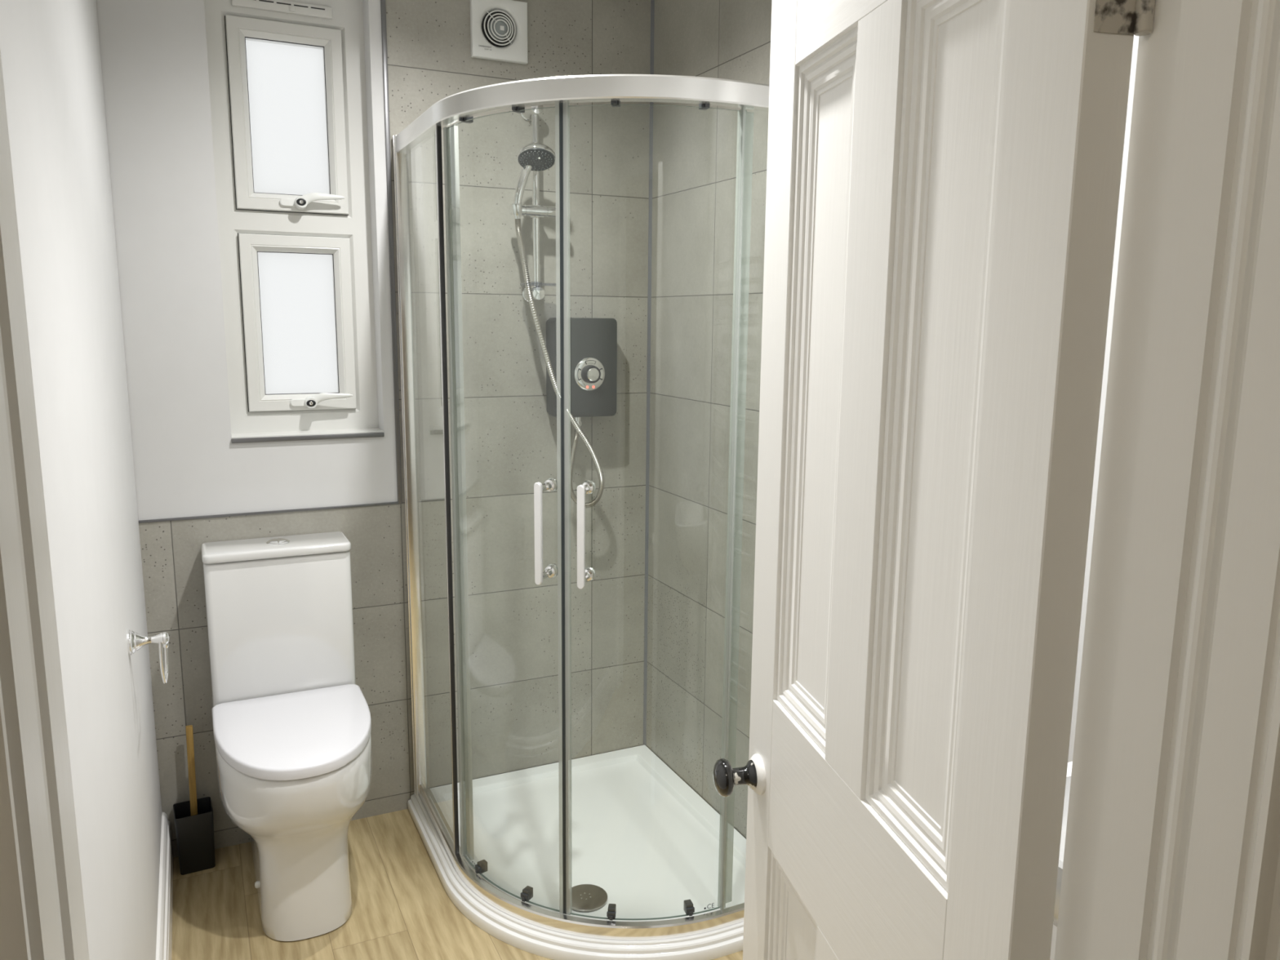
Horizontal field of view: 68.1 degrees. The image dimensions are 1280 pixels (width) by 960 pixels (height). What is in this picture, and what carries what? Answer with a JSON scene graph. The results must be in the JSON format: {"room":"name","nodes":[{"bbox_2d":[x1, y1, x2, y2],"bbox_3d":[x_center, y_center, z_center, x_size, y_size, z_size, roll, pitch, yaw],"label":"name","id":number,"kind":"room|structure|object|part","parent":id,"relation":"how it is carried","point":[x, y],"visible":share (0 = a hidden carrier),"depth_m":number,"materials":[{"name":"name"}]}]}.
{"room":"bathroom","nodes":[
{"label":"bathroom","id":0,"kind":"room"},
{"bbox_2d":[0,0,162,959],"bbox_3d":[-0.883,0.042,1.321,0.200,2.450,2.400,-4,11,-25],"label":"wall","id":1,"kind":"structure","parent":0,"point":[50,49],"depth_m":1.37,"materials":[{"name":"white paint"}]},
{"bbox_2d":[127,630,168,683],"bbox_3d":[-0.994,0.353,1.923,0.073,0.125,0.100,-4,11,-25],"label":"toilet roll holder","id":2,"kind":"object","parent":1,"relation":"attached to","point":[135,641],"visible":1,"depth_m":1.89,"materials":[{"name":"silver metal"}]},
{"bbox_3d":[-0.988,0.321,1.892,0.062,0.050,0.050,-4,11,-25],"label":"wall post","id":3,"kind":"part","parent":2,"relation":"part of","materials":[{"name":"silver metal"}]},
{"bbox_3d":[-0.976,0.363,1.941,0.010,0.100,0.087,-3,10,-20],"label":"roll arm","id":4,"kind":"part","parent":2,"relation":"part of","materials":[{"name":"silver metal"}]},
{"bbox_2d":[155,812,173,959],"bbox_3d":[-0.827,1.160,1.627,0.019,0.143,2.249,-4,11,-25],"label":"baseboard","id":5,"kind":"structure","parent":1,"relation":"attached to","point":[164,930],"depth_m":2.29,"materials":[{"name":"white wood"}]},
{"bbox_2d":[96,0,650,857],"bbox_3d":[-0.683,-0.214,2.834,1.880,2.450,0.200,-4,11,-25],"label":"wall","id":6,"kind":"structure","parent":0,"point":[153,53],"depth_m":2.75,"materials":[{"name":"paint"}]},
{"bbox_2d":[138,502,398,523],"bbox_3d":[-1.008,0.088,2.618,0.670,0.006,0.010,-4,11,-25],"label":"trim","id":7,"kind":"structure","parent":6,"relation":"attached to","point":[386,503],"depth_m":2.60,"materials":[{"name":"grey metal"}]},
{"bbox_2d":[204,0,384,443],"bbox_3d":[-0.939,-0.716,2.590,0.403,1.204,0.154,-4,11,-25],"label":"window","id":8,"kind":"structure","parent":6,"relation":"in","point":[336,224],"depth_m":2.60,"materials":[{"name":"white plastic"}]},
{"bbox_2d":[231,0,332,19],"bbox_3d":[-0.945,-1.253,2.506,0.250,0.029,0.012,-4,11,-25],"label":"vent","id":9,"kind":"object","parent":8,"relation":"attached to","point":[272,9],"depth_m":2.51,"materials":[{"name":"grey plastic"}]},
{"bbox_3d":[-0.955,-0.979,2.575,0.289,0.485,0.055,-4,11,-25],"label":"sash","id":10,"kind":"part","parent":8,"relation":"part of","materials":[{"name":"white plastic"}]},
{"bbox_3d":[-0.960,-0.439,2.667,0.289,0.480,0.055,-4,11,-25],"label":"sash","id":11,"kind":"part","parent":8,"relation":"part of","materials":[{"name":"white plastic"}]},
{"bbox_3d":[-0.944,-0.135,2.689,0.402,0.007,0.134,-4,11,-25],"label":"sill","id":12,"kind":"part","parent":8,"relation":"part of","materials":[{"name":"white plastic"}]},
{"bbox_3d":[-0.915,-0.117,2.626,0.402,0.012,0.012,-4,11,-25],"label":"sill edge trim","id":13,"kind":"part","parent":8,"relation":"part of","materials":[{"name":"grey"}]},
{"bbox_3d":[-0.896,-0.762,2.591,0.166,0.045,0.034,-4,11,-25],"label":"handle","id":14,"kind":"part","parent":8,"relation":"part of","materials":[{"name":"white plastic"}]},
{"bbox_3d":[-0.901,-0.225,2.683,0.166,0.045,0.034,-4,11,-25],"label":"handle","id":15,"kind":"part","parent":8,"relation":"part of","materials":[{"name":"white plastic"}]},
{"bbox_2d":[380,0,402,504],"bbox_3d":[-0.693,-0.666,2.638,0.012,1.493,0.010,-4,11,-25],"label":"trim","id":16,"kind":"structure","parent":6,"relation":"attached to","point":[383,7],"depth_m":2.64,"materials":[{"name":"grey metal"}]},
{"bbox_2d":[470,0,528,64],"bbox_3d":[-0.395,-1.267,2.664,0.162,0.162,0.020,-4,11,-25],"label":"fan","id":17,"kind":"object","parent":6,"relation":"attached to","point":[498,28],"visible":1,"depth_m":2.66,"materials":[{"name":"white plastic"}]},
{"bbox_2d":[484,9,515,45],"bbox_3d":[-0.393,-1.270,2.659,0.093,0.093,0.005,-4,11,-25],"label":"grille","id":18,"kind":"object","parent":17,"relation":"attached to","point":[500,25],"depth_m":2.66,"materials":[{"name":"white plastic"}]},
{"bbox_2d":[508,105,559,302],"bbox_3d":[-0.303,-0.799,2.718,0.167,0.565,0.149,-4,11,-25],"label":"riser rail","id":19,"kind":"object","parent":6,"relation":"attached to","point":[535,211],"visible":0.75,"depth_m":2.72,"materials":[{"name":"silver metal"}]},
{"bbox_2d":[513,142,555,218],"bbox_3d":[-0.287,-0.830,2.632,0.110,0.199,0.113,-4,11,-25],"label":"shower","id":20,"kind":"object","parent":19,"relation":"attached to","point":[535,156],"visible":1,"depth_m":2.62,"materials":[{"name":"silver metal"}]},
{"bbox_3d":[-0.323,-0.822,2.660,0.067,0.174,0.037,0,10,-2],"label":"handle","id":21,"kind":"part","parent":20,"relation":"part of","materials":[{"name":"silver metal"}]},
{"bbox_3d":[-0.281,-0.569,2.746,0.124,0.014,0.108,-4,11,-25],"label":"soap dish","id":22,"kind":"part","parent":19,"relation":"part of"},
{"bbox_2d":[546,317,617,429],"bbox_3d":[-0.173,-0.322,2.881,0.201,0.337,0.118,-4,11,-25],"label":"shower","id":23,"kind":"object","parent":6,"relation":"attached to","point":[591,343],"visible":0.98,"depth_m":2.85,"materials":[{"name":"grey plastic"}]},
{"bbox_2d":[573,417,581,429],"bbox_3d":[-0.192,-0.177,2.904,0.022,0.042,0.025,-4,11,-25],"label":"outlet","id":24,"kind":"object","parent":23,"relation":"attached to","point":[578,419],"depth_m":2.89,"materials":[{"name":"silver metal"}]},
{"bbox_3d":[-0.151,-0.319,2.855,0.100,0.100,0.008,-4,11,-25],"label":"dial plate","id":25,"kind":"part","parent":23,"relation":"part of","materials":[{"name":"silver metal"}]},
{"bbox_2d":[643,0,654,746],"bbox_3d":[0.027,-0.269,3.049,0.010,2.400,0.010,-4,11,-25],"label":"sealant","id":26,"kind":"structure","parent":6,"relation":"attached to","point":[652,2],"depth_m":3.04,"materials":[{"name":"grey"}]},
{"bbox_2d":[171,808,742,959],"bbox_3d":[-0.211,1.417,0.874,2.900,0.100,4.600,-4,11,-25],"label":"floor","id":27,"kind":"structure","parent":0,"point":[402,909],"depth_m":2.40,"materials":[{"name":"brown wood"}]},
{"bbox_2d":[173,724,215,875],"bbox_3d":[-1.222,0.862,2.584,0.095,0.402,0.095,-5,11,-28],"label":"toilet brush","id":28,"kind":"object","parent":27,"relation":"on","point":[193,818],"visible":1,"depth_m":2.57,"materials":[{"name":"black plastic"}]},
{"bbox_3d":[-1.219,0.813,2.577,0.017,0.302,0.017,-4,11,-28],"label":"brush handle","id":29,"kind":"part","parent":28,"relation":"part of","materials":[{"name":"brown wood"}]},
{"bbox_2d":[173,796,215,875],"bbox_3d":[-1.223,0.978,2.604,0.095,0.166,0.095,-5,11,-28],"label":"pot","id":30,"kind":"object","parent":27,"relation":"on","point":[193,822],"depth_m":2.57,"materials":[{"name":"black plastic"}]},
{"bbox_2d":[200,531,372,941],"bbox_3d":[-0.884,0.641,2.418,0.372,0.900,0.626,-4,11,-25],"label":"toilet","id":31,"kind":"object","parent":27,"relation":"on","point":[291,720],"visible":1,"depth_m":2.40,"materials":[{"name":"white ceramic"}]},
{"bbox_3d":[-0.979,0.180,2.552,0.368,0.024,0.163,-4,11,-25],"label":"cistern lid","id":32,"kind":"part","parent":31,"relation":"part of","materials":[{"name":"white ceramic"}]},
{"bbox_3d":[-0.850,0.623,2.343,0.372,0.029,0.467,-4,11,-25],"label":"seat lid","id":33,"kind":"part","parent":31,"relation":"part of","materials":[{"name":"white plastic"}]},
{"bbox_2d":[407,745,746,959],"bbox_3d":[-0.135,1.039,2.639,0.810,0.054,1.000,-4,11,-25],"label":"shower tray","id":34,"kind":"object","parent":27,"relation":"on","point":[642,841],"visible":0.84,"depth_m":2.63,"materials":[{"name":"white ceramic"}]},
{"bbox_2d":[392,74,769,940],"bbox_3d":[-0.208,0.089,2.311,1.257,1.928,0.450,5,11,26],"label":"shower enclosure","id":35,"kind":"object","parent":34,"relation":"on","point":[462,106],"visible":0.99,"depth_m":2.25,"materials":[{"name":"white"}]},
{"bbox_3d":[-0.329,0.112,2.226,0.379,1.837,0.043,9,13,40],"label":"curved door","id":36,"kind":"part","parent":35,"relation":"part of","materials":[{"name":"clear glass"}]},
{"bbox_3d":[-0.222,0.118,2.076,0.017,0.230,0.012,4,10,22],"label":"handle","id":37,"kind":"part","parent":35,"relation":"part of","materials":[{"name":"white"}]},
{"bbox_3d":[-0.207,0.015,2.094,0.031,0.031,0.067,4,10,22],"label":"handle post","id":38,"kind":"part","parent":35,"relation":"part of","materials":[{"name":"silver metal"}]},
{"bbox_3d":[-0.209,0.210,2.127,0.031,0.031,0.067,4,10,22],"label":"handle post","id":39,"kind":"part","parent":35,"relation":"part of","materials":[{"name":"silver metal"}]},
{"bbox_2d":[514,218,604,507],"bbox_3d":[-0.239,-0.328,2.817,0.282,0.853,0.072,-5,11,-30],"label":"shower hose","id":40,"kind":"object","parent":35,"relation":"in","point":[578,432],"visible":0.97,"depth_m":2.79,"materials":[{"name":"silver metal"}]},
{"bbox_3d":[-0.128,0.124,2.048,0.017,0.230,0.012,3,10,12],"label":"handle","id":41,"kind":"part","parent":35,"relation":"part of","materials":[{"name":"white"}]},
{"bbox_3d":[-0.210,1.019,2.484,1.248,0.037,0.418,5,11,26],"label":"rail","id":42,"kind":"part","parent":35,"relation":"part of","materials":[{"name":"silver metal"}]},
{"bbox_3d":[-0.194,-0.838,2.165,1.254,0.046,0.421,5,11,25],"label":"rail","id":43,"kind":"part","parent":35,"relation":"part of","materials":[{"name":"white metal"}]},
{"bbox_3d":[-0.119,0.020,2.068,0.031,0.031,0.067,3,10,12],"label":"handle post","id":44,"kind":"part","parent":35,"relation":"part of","materials":[{"name":"silver metal"}]},
{"bbox_3d":[-0.121,0.215,2.101,0.031,0.031,0.067,3,10,12],"label":"handle post","id":45,"kind":"part","parent":35,"relation":"part of","materials":[{"name":"silver metal"}]},
{"bbox_3d":[0.020,0.134,2.112,0.372,1.837,0.041,0,10,-4],"label":"curved door","id":46,"kind":"part","parent":35,"relation":"part of","materials":[{"name":"clear glass"}]},
{"bbox_3d":[0.309,0.126,2.176,0.230,1.862,0.006,-4,11,-25],"label":"fixed panel","id":47,"kind":"part","parent":35,"relation":"part of","materials":[{"name":"clear glass"}]},
{"bbox_2d":[1053,761,1072,926],"bbox_3d":[0.698,0.819,1.292,0.420,0.956,0.396,-4,11,-25],"label":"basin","id":48,"kind":"object","parent":27,"relation":"on","point":[1069,764],"visible":0.02,"depth_m":1.21,"materials":[{"name":"white ceramic"}]},
{"bbox_2d":[646,0,1138,959],"bbox_3d":[0.634,-0.065,2.034,0.200,2.450,2.400,-4,11,-25],"label":"wall","id":49,"kind":"structure","parent":0,"point":[695,166],"depth_m":2.71,"materials":[{"name":"tile"}]},
{"bbox_3d":[0.358,0.163,0.676,1.480,2.450,0.150,-4,11,-25],"label":"wall","id":50,"kind":"structure","parent":0,"visible":0},
{"bbox_2d":[0,49,89,959],"bbox_3d":[-0.281,0.417,0.399,0.107,2.030,0.174,-4,11,-25],"label":"door frame","id":51,"kind":"structure","parent":50,"relation":"attached to","point":[42,917],"depth_m":0.35,"materials":[{"name":"white paint"}]},
{"bbox_2d":[712,0,1155,959],"bbox_3d":[0.227,0.353,1.101,0.119,1.919,0.680,-1,10,-12],"label":"door","id":52,"kind":"structure","parent":50,"relation":"in","point":[944,176],"depth_m":0.92,"materials":[{"name":"white paint"}]},
{"bbox_3d":[0.122,0.438,1.392,0.027,0.054,0.054,-1,10,-12],"label":"knob","id":53,"kind":"part","parent":52,"relation":"part of","materials":[{"name":"black metal"}]},
{"bbox_3d":[0.222,0.806,1.334,0.038,0.530,0.188,-1,10,-12],"label":"panel moulding","id":54,"kind":"part","parent":52,"relation":"part of","materials":[{"name":"white paint"}]},
{"bbox_3d":[0.222,0.806,1.334,0.006,0.536,0.194,-1,10,-12],"label":"panel","id":55,"kind":"part","parent":52,"relation":"part of","materials":[{"name":"white paint"}]},
{"bbox_3d":[0.230,-0.091,1.181,0.038,0.848,0.188,-1,10,-12],"label":"panel moulding","id":56,"kind":"part","parent":52,"relation":"part of","materials":[{"name":"white paint"}]},
{"bbox_3d":[0.230,-0.091,1.181,0.006,0.854,0.194,-1,10,-12],"label":"panel","id":57,"kind":"part","parent":52,"relation":"part of","materials":[{"name":"white paint"}]},
{"bbox_3d":[0.264,-0.540,0.961,0.040,0.112,0.475,-1,10,-12],"label":"rail","id":58,"kind":"part","parent":52,"relation":"part of","materials":[{"name":"white paint"}]},
{"bbox_3d":[0.255,0.460,1.131,0.040,0.224,0.475,-1,10,-12],"label":"lock rail","id":59,"kind":"part","parent":52,"relation":"part of","materials":[{"name":"white paint"}]},
{"bbox_3d":[0.289,-0.044,0.903,0.038,0.848,0.189,-1,10,-12],"label":"panel moulding","id":60,"kind":"part","parent":52,"relation":"part of","materials":[{"name":"white paint"}]},
{"bbox_3d":[0.289,-0.044,0.903,0.007,0.854,0.195,-1,10,-12],"label":"panel","id":61,"kind":"part","parent":52,"relation":"part of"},
{"bbox_2d":[1054,0,1279,959],"bbox_3d":[0.421,0.368,0.729,0.107,2.030,0.174,-4,11,-25],"label":"door frame","id":62,"kind":"structure","parent":50,"relation":"attached to","point":[1172,844],"depth_m":0.65,"materials":[{"name":"white paint"}]}
]}

